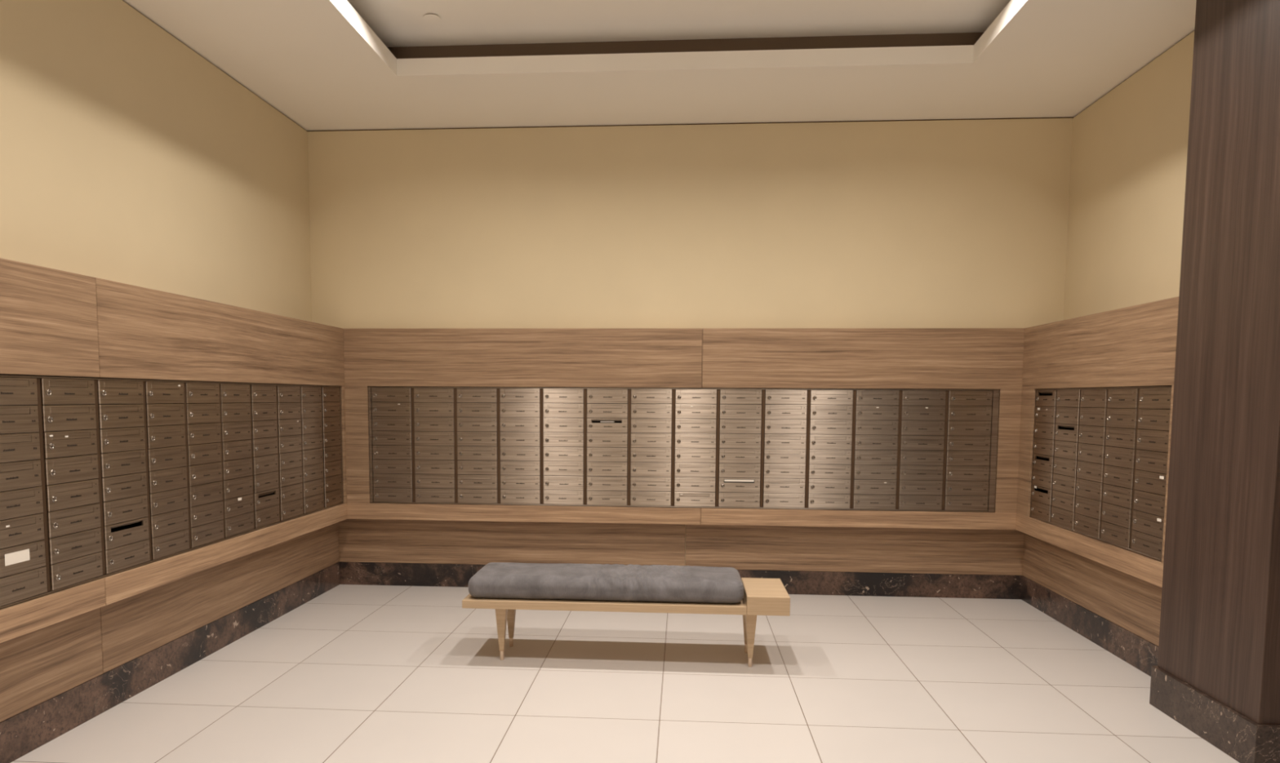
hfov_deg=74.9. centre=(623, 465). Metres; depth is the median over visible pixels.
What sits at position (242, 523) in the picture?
mailbox
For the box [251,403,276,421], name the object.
mailbox
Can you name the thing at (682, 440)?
mailbox
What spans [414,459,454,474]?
mailbox
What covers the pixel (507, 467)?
mailbox
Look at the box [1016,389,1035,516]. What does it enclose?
wood panel
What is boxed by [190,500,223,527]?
mailbox
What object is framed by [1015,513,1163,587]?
wood panel
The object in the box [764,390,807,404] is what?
mailbox
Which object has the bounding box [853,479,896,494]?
mailbox
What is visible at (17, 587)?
mailbox
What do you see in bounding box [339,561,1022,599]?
baseboard
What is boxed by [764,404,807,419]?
mailbox
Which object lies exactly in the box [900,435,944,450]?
mailbox
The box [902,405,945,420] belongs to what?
mailbox
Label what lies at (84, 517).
mailbox
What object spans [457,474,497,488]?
mailbox
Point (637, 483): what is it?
mailbox
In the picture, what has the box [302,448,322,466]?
mailbox
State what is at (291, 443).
mailbox
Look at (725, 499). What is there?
mailbox
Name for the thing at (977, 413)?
mailbox
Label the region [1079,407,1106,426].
mailbox
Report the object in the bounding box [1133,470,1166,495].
mailbox
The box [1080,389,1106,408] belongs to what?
mailbox
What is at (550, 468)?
mailbox
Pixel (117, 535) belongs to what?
mailbox
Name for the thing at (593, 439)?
mailbox
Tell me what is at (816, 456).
mailbox
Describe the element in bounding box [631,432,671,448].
mailbox
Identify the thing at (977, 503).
mailbox
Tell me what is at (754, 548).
wood panel
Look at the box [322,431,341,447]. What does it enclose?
mailbox
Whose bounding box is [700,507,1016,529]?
wood panel
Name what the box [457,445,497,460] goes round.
mailbox
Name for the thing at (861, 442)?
mailbox
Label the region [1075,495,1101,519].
mailbox
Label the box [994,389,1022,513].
wood panel
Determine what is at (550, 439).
mailbox
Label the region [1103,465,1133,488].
mailbox
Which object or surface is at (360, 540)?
wood panel
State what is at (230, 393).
mailbox
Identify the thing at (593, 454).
mailbox
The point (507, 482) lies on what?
mailbox
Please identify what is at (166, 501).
mailbox
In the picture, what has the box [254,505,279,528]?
mailbox
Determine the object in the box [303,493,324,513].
mailbox
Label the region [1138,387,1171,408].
mailbox
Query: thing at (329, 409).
mailbox
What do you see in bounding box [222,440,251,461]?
mailbox
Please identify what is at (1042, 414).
mailbox
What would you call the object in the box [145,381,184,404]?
mailbox
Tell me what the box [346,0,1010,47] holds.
ceiling
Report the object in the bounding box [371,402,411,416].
mailbox
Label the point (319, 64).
ceiling
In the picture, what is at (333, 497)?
mailbox
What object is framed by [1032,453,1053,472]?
mailbox
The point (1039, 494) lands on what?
mailbox
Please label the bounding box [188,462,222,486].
mailbox
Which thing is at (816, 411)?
mailbox
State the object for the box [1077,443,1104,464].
mailbox
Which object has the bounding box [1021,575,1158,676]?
baseboard
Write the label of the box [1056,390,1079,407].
mailbox
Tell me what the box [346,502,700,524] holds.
wood panel
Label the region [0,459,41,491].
mailbox
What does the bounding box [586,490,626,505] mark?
mailbox
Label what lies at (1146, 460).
mailbox
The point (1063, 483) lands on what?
mailbox
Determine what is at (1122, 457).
mailbox
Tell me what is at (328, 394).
mailbox
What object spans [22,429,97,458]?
mailbox
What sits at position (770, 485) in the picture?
mailbox
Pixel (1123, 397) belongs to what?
mailbox
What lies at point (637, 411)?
mailbox
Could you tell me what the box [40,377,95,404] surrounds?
mailbox
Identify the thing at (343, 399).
wood panel
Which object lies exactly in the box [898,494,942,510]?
mailbox
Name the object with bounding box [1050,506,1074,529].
mailbox
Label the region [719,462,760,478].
mailbox
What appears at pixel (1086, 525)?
mailbox
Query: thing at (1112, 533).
mailbox
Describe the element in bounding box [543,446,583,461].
mailbox
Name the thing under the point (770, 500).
mailbox
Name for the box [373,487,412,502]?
mailbox
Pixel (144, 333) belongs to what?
wood panel
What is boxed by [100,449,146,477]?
mailbox
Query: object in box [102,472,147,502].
mailbox
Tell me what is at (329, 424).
mailbox
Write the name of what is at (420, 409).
mailbox
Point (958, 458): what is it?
mailbox
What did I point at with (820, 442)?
mailbox
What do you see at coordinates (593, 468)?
mailbox
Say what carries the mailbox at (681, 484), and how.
in the frame at (995, 403)
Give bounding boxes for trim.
[123,0,1192,131]
[386,32,983,58]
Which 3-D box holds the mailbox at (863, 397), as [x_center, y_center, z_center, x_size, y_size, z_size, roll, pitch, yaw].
[1.653,-0.443,5.462,0.272,0.095,0.094,1,4,4]
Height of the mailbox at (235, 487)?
0.095 m
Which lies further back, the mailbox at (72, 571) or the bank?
the bank
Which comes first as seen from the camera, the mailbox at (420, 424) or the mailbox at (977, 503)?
the mailbox at (977, 503)
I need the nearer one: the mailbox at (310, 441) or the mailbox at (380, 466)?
the mailbox at (310, 441)
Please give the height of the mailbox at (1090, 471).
0.095 m
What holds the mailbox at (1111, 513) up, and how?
in the bank
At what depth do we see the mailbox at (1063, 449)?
4.74 m
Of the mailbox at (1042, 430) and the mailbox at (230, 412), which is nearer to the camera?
the mailbox at (230, 412)
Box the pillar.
[1157,0,1279,724]
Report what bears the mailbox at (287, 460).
in the frame at (39, 405)
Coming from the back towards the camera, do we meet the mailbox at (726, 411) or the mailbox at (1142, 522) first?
the mailbox at (726, 411)
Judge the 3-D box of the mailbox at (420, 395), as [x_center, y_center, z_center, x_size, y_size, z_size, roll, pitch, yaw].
[-1.276,-0.476,5.671,0.272,0.095,0.094,1,4,3]
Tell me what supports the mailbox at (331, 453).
in the frame at (39, 405)
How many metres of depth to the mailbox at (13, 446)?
2.91 m
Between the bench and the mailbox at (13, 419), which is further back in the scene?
the bench
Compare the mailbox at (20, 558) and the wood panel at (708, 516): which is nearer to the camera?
the mailbox at (20, 558)
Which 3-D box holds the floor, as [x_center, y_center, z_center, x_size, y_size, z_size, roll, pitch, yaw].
[0.424,1.299,0.953,6.060,0.100,9.748,1,5,4]
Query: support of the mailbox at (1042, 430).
in the bank
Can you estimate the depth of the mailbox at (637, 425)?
5.54 m
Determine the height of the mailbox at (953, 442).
0.095 m
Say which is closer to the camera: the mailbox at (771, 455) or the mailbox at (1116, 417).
the mailbox at (1116, 417)
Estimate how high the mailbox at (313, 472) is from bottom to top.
0.095 m
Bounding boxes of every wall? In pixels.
[0,0,311,321]
[307,118,1073,573]
[1063,31,1194,319]
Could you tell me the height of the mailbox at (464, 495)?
0.095 m
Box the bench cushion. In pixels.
[468,562,743,603]
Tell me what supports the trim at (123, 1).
attached to the wall at (127, 156)
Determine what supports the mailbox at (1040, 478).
in the bank
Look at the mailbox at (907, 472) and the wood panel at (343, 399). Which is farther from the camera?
the wood panel at (343, 399)
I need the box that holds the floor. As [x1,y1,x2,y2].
[10,584,1239,762]
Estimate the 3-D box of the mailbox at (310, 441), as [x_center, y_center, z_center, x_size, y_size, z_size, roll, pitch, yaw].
[-1.975,-0.150,5.212,0.094,0.095,0.272,1,5,4]
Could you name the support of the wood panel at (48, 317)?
attached to the wall at (127, 156)
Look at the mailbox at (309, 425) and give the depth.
5.19 m
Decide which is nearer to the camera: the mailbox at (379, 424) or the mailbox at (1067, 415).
the mailbox at (1067, 415)
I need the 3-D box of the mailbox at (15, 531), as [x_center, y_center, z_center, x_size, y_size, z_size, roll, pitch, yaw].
[-2.145,0.231,2.892,0.094,0.095,0.272,1,5,3]
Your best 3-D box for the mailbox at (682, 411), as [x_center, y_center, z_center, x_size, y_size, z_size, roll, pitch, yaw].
[0.481,-0.359,5.553,0.272,0.095,0.094,1,5,4]
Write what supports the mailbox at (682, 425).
in the frame at (995, 403)
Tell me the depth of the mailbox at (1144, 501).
3.88 m
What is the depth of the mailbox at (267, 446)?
4.61 m
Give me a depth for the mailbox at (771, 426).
5.48 m
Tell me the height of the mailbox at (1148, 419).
0.095 m
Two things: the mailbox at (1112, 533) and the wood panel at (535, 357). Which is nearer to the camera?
the mailbox at (1112, 533)
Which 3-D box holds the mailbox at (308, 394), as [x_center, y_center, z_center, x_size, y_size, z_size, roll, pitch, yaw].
[-1.974,-0.441,5.188,0.094,0.095,0.272,1,5,4]
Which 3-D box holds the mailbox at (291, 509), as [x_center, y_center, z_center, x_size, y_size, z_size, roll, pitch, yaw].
[-1.998,0.261,4.951,0.094,0.095,0.272,1,5,4]
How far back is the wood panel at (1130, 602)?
4.54 m
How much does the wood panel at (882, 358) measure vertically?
0.387 m
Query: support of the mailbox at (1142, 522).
in the bank
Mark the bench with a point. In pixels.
(762, 596)
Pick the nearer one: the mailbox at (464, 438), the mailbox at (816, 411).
the mailbox at (816, 411)
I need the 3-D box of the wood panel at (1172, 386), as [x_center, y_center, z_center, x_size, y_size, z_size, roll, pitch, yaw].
[2.563,0.051,3.633,0.286,0.797,0.185,1,5,4]
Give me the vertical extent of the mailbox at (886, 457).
0.095 m
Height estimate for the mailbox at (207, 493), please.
0.095 m
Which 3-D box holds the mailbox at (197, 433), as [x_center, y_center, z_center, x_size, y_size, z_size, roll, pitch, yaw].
[-2.059,-0.154,4.037,0.094,0.095,0.272,1,5,5]
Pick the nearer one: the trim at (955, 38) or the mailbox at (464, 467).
the trim at (955, 38)
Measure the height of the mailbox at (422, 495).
0.095 m
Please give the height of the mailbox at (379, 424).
0.095 m
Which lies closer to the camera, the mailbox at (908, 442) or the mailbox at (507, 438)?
the mailbox at (908, 442)
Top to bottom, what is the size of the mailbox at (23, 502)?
0.095 m
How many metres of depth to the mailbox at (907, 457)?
5.43 m
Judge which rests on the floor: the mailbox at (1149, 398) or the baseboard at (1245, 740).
the baseboard at (1245, 740)
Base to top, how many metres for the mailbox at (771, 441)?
0.095 m
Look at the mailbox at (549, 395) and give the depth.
5.57 m
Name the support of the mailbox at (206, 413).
in the frame at (39, 405)
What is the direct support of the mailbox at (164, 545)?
in the frame at (39, 405)
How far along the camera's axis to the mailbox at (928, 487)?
5.45 m
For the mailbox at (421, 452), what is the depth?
5.66 m
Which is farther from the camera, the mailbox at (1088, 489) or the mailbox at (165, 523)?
the mailbox at (1088, 489)
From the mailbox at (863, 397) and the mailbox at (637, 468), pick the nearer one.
the mailbox at (863, 397)
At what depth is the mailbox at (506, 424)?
5.60 m
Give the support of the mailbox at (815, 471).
in the frame at (995, 403)
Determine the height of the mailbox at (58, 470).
0.095 m
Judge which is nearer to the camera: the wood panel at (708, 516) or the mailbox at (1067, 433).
the mailbox at (1067, 433)
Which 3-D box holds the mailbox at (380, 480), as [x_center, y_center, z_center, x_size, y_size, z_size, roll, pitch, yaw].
[-1.571,0.102,5.738,0.272,0.095,0.094,1,5,5]
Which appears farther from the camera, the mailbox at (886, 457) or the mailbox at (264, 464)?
the mailbox at (886, 457)
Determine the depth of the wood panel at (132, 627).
4.23 m
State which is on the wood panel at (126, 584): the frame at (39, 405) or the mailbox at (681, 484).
the frame at (39, 405)
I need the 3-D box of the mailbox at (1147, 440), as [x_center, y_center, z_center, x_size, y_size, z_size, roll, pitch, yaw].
[2.490,-0.115,3.866,0.094,0.095,0.272,1,5,4]
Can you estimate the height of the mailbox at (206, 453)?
0.095 m
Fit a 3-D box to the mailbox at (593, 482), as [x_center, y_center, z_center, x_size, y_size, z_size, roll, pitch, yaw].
[-0.107,0.119,5.634,0.272,0.095,0.094,1,5,4]
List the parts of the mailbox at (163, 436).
door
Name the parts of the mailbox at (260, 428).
door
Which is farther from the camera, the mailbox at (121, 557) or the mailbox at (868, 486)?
the mailbox at (868, 486)
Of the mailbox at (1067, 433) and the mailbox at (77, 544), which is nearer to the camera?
the mailbox at (77, 544)
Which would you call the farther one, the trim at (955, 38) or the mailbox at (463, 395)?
the mailbox at (463, 395)
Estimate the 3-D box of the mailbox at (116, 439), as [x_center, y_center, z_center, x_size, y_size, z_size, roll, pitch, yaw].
[-2.101,-0.107,3.453,0.094,0.095,0.272,1,5,4]
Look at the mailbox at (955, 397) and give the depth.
5.38 m
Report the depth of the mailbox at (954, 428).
5.39 m
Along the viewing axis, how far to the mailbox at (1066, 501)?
4.77 m
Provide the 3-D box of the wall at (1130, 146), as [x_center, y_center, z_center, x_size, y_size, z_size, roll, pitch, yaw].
[2.811,-0.565,4.301,0.100,3.104,2.249,1,5,4]
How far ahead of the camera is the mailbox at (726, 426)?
5.50 m
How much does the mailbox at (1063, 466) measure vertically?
0.095 m
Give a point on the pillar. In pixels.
(1220, 631)
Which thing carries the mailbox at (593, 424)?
in the frame at (995, 403)
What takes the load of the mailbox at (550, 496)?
in the frame at (995, 403)
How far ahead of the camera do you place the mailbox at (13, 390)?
2.90 m
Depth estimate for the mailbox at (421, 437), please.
5.65 m
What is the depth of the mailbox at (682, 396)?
5.50 m
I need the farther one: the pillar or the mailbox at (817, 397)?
the mailbox at (817, 397)
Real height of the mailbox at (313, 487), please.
0.095 m
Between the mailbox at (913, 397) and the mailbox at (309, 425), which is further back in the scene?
the mailbox at (913, 397)
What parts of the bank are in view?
plate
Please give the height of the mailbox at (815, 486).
0.095 m
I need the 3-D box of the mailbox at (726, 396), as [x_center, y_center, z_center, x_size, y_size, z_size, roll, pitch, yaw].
[0.775,-0.453,5.524,0.272,0.095,0.094,1,5,5]
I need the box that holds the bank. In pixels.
[1030,386,1171,561]
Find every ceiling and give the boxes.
[122,0,1195,130]
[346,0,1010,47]
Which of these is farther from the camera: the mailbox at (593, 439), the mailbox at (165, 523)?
the mailbox at (593, 439)
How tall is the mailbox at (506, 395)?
0.095 m
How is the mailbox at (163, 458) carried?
in the frame at (39, 405)
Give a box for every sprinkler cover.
[423,13,440,22]
[922,0,939,3]
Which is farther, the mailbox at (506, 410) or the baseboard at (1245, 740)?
the mailbox at (506, 410)
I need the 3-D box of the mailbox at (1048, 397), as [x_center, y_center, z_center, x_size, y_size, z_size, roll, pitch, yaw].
[2.575,-0.402,5.018,0.094,0.095,0.272,1,5,5]
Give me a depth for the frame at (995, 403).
5.54 m
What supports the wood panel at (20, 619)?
attached to the wall at (127, 156)
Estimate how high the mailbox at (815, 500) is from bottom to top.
0.095 m
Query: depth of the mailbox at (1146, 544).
3.90 m
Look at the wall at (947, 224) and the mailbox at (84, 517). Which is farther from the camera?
the wall at (947, 224)
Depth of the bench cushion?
4.09 m
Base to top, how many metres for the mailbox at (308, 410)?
0.095 m
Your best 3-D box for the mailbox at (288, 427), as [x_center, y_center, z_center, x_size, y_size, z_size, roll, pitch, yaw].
[-1.996,-0.224,4.912,0.094,0.095,0.272,1,5,4]
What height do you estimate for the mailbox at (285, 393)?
0.095 m
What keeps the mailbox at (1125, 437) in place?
in the bank
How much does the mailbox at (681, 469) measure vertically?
0.095 m
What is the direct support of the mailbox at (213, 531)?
in the frame at (39, 405)
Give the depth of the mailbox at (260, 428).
4.61 m
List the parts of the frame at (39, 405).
plate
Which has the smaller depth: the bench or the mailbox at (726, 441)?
the bench
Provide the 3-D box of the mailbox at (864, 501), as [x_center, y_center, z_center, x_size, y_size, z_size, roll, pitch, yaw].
[1.649,0.235,5.516,0.272,0.095,0.094,1,5,4]
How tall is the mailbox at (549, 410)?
0.095 m
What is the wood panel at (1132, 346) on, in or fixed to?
attached to the wall at (1130, 146)
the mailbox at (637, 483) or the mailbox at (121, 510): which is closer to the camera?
the mailbox at (121, 510)
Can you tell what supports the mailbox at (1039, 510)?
in the bank
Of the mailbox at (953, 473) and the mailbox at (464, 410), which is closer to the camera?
the mailbox at (953, 473)
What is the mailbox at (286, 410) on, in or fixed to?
in the frame at (39, 405)
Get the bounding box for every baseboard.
[0,562,340,762]
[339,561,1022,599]
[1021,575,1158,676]
[1149,666,1279,762]
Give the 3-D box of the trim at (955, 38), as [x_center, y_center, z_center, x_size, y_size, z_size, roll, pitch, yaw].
[0.162,-2.166,2.655,3.508,0.118,4.207,1,5,4]
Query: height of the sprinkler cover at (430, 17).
0.010 m
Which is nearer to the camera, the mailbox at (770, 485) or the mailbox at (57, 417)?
the mailbox at (57, 417)
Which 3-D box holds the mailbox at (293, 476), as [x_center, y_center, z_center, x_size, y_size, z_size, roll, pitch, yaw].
[-1.998,0.067,4.936,0.094,0.095,0.272,0,5,4]
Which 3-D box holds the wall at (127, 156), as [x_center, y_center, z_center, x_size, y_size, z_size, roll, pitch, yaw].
[-2.543,-0.327,0.986,0.100,3.104,9.648,1,5,4]
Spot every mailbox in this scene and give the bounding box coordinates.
[0,377,37,404]
[0,405,39,434]
[0,432,40,462]
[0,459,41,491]
[0,486,43,520]
[0,513,44,549]
[0,539,45,577]
[0,566,47,606]
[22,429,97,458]
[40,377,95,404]
[41,404,96,431]
[44,454,98,485]
[45,479,99,511]
[46,502,101,538]
[48,527,102,564]
[49,551,102,591]
[97,380,143,404]
[98,404,144,428]
[99,426,145,453]
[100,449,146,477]
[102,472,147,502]
[102,494,148,526]
[103,516,149,550]
[104,539,150,573]
[129,425,186,448]
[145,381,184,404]
[146,404,185,426]
[147,445,186,471]
[148,466,187,493]
[149,487,188,515]
[150,508,188,537]
[151,528,189,559]
[185,382,219,403]
[186,403,220,424]
[186,422,221,444]
[187,442,221,466]
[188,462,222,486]
[189,481,222,506]
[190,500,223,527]
[191,520,224,547]
[208,421,251,441]
[220,383,250,403]
[221,403,250,422]
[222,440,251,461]
[222,457,252,480]
[223,475,253,499]
[224,493,253,518]
[224,511,253,537]
[240,420,277,439]
[250,385,276,402]
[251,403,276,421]
[252,437,278,457]
[253,453,278,475]
[253,471,278,493]
[253,488,279,511]
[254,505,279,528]
[277,386,300,402]
[277,402,301,419]
[278,418,301,436]
[278,435,302,453]
[279,450,302,470]
[280,466,302,487]
[280,483,302,504]
[280,498,303,520]
[301,386,321,402]
[301,402,321,417]
[302,417,321,434]
[302,432,322,450]
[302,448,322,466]
[302,463,323,482]
[303,478,323,497]
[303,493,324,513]
[321,386,340,402]
[322,402,340,417]
[322,416,340,432]
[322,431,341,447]
[323,445,341,462]
[323,459,341,477]
[324,474,342,493]
[324,488,342,507]
[371,387,411,402]
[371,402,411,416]
[372,416,411,431]
[372,431,411,445]
[372,444,412,459]
[373,459,412,474]
[373,473,412,488]
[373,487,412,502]
[413,388,453,402]
[413,402,453,417]
[413,417,453,431]
[414,431,453,445]
[414,445,454,460]
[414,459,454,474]
[414,474,454,488]
[415,488,454,502]
[456,388,497,402]
[457,403,497,417]
[457,417,497,431]
[457,431,497,446]
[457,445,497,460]
[457,460,497,475]
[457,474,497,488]
[457,488,497,503]
[499,388,540,403]
[499,403,540,417]
[499,417,540,431]
[500,431,540,446]
[500,446,540,461]
[500,460,540,475]
[500,475,540,489]
[500,488,540,504]
[542,388,583,403]
[542,403,583,417]
[542,417,583,432]
[542,432,583,447]
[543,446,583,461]
[543,461,583,475]
[543,475,583,490]
[543,489,583,504]
[586,389,627,403]
[586,404,627,417]
[586,417,627,432]
[586,432,627,447]
[586,447,627,462]
[586,462,627,476]
[586,475,627,491]
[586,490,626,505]
[630,462,671,476]
[630,476,671,491]
[630,491,671,506]
[631,389,671,404]
[631,404,671,418]
[631,418,671,433]
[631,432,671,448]
[631,447,671,462]
[674,462,715,477]
[674,477,715,492]
[674,491,715,506]
[675,389,716,404]
[675,404,716,418]
[675,418,716,433]
[675,433,715,448]
[675,448,715,462]
[718,477,759,493]
[718,492,759,507]
[719,419,761,434]
[719,433,760,448]
[719,448,760,463]
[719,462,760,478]
[720,389,761,404]
[720,404,761,419]
[763,463,805,478]
[763,477,805,493]
[763,493,804,507]
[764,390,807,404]
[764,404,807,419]
[764,419,806,434]
[764,434,806,448]
[764,448,805,463]
[808,434,852,449]
[808,448,851,464]
[808,463,851,479]
[808,479,850,493]
[808,493,850,508]
[809,404,853,419]
[809,419,852,435]
[810,390,853,404]
[853,464,897,479]
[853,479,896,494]
[853,493,896,509]
[854,435,897,449]
[854,449,897,465]
[855,405,898,420]
[855,420,898,435]
[856,390,899,404]
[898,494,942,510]
[899,465,942,480]
[899,480,942,495]
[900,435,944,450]
[900,449,943,465]
[901,420,944,435]
[902,390,946,405]
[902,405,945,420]
[944,495,988,511]
[945,480,989,495]
[946,435,991,451]
[946,450,990,466]
[946,465,989,480]
[947,405,991,421]
[947,421,991,435]
[948,391,992,405]
[1031,469,1053,488]
[1031,484,1052,505]
[1031,500,1051,521]
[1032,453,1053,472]
[1033,438,1053,456]
[1034,422,1054,439]
[1035,390,1056,406]
[1035,406,1055,423]
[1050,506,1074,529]
[1052,473,1075,494]
[1052,489,1075,512]
[1053,440,1077,460]
[1053,457,1076,477]
[1054,423,1078,442]
[1055,407,1079,425]
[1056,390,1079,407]
[1074,513,1100,538]
[1075,478,1102,501]
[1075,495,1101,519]
[1076,460,1103,483]
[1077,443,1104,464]
[1078,425,1105,445]
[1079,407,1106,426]
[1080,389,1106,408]
[1100,520,1130,548]
[1102,484,1132,508]
[1102,502,1131,528]
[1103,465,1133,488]
[1104,446,1134,469]
[1105,426,1151,448]
[1106,408,1137,428]
[1107,388,1137,408]
[1130,529,1163,559]
[1132,510,1164,538]
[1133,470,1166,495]
[1133,489,1165,517]
[1135,449,1168,474]
[1136,429,1168,453]
[1137,408,1170,431]
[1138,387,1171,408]
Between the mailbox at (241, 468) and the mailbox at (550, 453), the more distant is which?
the mailbox at (550, 453)
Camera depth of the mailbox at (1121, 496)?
4.17 m
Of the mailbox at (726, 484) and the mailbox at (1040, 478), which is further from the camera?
the mailbox at (726, 484)
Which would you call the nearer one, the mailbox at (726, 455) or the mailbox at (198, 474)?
the mailbox at (198, 474)
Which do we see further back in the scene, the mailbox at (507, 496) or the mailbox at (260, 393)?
the mailbox at (507, 496)
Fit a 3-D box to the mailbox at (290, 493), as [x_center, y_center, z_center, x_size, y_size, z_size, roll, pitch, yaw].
[-1.998,0.164,4.943,0.094,0.095,0.272,1,5,4]
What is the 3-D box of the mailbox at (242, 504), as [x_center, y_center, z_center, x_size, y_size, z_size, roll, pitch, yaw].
[-2.040,0.210,4.360,0.094,0.095,0.272,1,5,5]
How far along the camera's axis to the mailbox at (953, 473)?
5.42 m
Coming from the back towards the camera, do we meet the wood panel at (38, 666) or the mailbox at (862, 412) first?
the mailbox at (862, 412)
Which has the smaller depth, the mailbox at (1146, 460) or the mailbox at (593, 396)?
the mailbox at (1146, 460)
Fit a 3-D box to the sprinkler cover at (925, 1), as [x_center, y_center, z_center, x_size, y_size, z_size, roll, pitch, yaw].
[1.543,-2.336,4.177,0.088,0.010,0.088,1,5,4]
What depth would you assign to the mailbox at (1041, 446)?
5.03 m
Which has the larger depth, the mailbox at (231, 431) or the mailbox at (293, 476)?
the mailbox at (293, 476)
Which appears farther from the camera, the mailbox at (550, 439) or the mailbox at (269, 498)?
the mailbox at (550, 439)
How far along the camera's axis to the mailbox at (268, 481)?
4.62 m
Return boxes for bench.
[462,577,790,667]
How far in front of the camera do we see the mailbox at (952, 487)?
5.42 m
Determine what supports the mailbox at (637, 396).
in the frame at (995, 403)
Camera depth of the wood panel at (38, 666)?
3.19 m
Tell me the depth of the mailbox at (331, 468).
5.50 m
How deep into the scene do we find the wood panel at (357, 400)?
5.68 m
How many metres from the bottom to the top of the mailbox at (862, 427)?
0.095 m
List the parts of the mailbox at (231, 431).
door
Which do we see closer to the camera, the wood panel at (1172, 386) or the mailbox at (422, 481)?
the wood panel at (1172, 386)
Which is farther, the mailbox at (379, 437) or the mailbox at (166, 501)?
the mailbox at (379, 437)
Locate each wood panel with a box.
[0,257,99,377]
[0,578,106,643]
[0,607,102,722]
[74,277,344,386]
[99,503,347,605]
[100,522,339,673]
[334,386,346,503]
[338,519,685,565]
[343,328,702,387]
[344,386,371,503]
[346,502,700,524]
[684,524,1024,575]
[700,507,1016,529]
[702,328,1024,389]
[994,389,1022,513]
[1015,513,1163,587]
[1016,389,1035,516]
[1022,296,1178,389]
[1022,533,1162,646]
[1161,385,1173,563]
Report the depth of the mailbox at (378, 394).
5.65 m
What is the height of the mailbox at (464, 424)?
0.095 m
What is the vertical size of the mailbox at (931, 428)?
0.095 m
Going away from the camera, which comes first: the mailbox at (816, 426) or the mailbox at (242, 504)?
the mailbox at (242, 504)
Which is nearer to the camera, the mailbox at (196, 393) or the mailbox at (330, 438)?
the mailbox at (196, 393)
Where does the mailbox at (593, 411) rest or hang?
in the frame at (995, 403)
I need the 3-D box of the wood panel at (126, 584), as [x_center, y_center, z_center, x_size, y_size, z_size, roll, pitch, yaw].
[-2.108,0.402,4.597,0.269,0.110,2.522,1,5,4]
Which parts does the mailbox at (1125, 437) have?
door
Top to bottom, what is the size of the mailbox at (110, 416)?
0.095 m
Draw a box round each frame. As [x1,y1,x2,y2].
[0,374,343,608]
[368,386,999,511]
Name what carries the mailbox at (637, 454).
in the frame at (995, 403)
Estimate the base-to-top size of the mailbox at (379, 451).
0.095 m
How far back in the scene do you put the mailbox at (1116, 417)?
4.15 m
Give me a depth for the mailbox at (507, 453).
5.62 m
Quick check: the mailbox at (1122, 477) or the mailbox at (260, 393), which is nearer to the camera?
the mailbox at (1122, 477)
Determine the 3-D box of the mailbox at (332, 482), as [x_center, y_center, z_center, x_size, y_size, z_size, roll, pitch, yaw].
[-1.956,0.117,5.527,0.094,0.095,0.272,0,5,3]
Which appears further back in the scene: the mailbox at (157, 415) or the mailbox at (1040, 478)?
the mailbox at (1040, 478)
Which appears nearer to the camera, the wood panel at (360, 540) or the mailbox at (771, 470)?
the mailbox at (771, 470)
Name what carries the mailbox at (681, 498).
in the frame at (995, 403)
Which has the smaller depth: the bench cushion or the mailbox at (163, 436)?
the mailbox at (163, 436)
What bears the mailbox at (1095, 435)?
in the bank
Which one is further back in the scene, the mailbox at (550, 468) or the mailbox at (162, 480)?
the mailbox at (550, 468)
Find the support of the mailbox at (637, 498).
in the frame at (995, 403)
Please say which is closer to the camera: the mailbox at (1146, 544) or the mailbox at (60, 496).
the mailbox at (60, 496)
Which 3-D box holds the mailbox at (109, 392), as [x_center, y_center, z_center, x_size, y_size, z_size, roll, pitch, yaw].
[-2.100,-0.301,3.437,0.094,0.095,0.272,1,5,4]
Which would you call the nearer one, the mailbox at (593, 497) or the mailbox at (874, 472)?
the mailbox at (874, 472)
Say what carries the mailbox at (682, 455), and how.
in the frame at (995, 403)
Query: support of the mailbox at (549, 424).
in the frame at (995, 403)
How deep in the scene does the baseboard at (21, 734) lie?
3.73 m
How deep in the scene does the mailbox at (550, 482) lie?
5.61 m
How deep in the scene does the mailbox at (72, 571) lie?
3.18 m

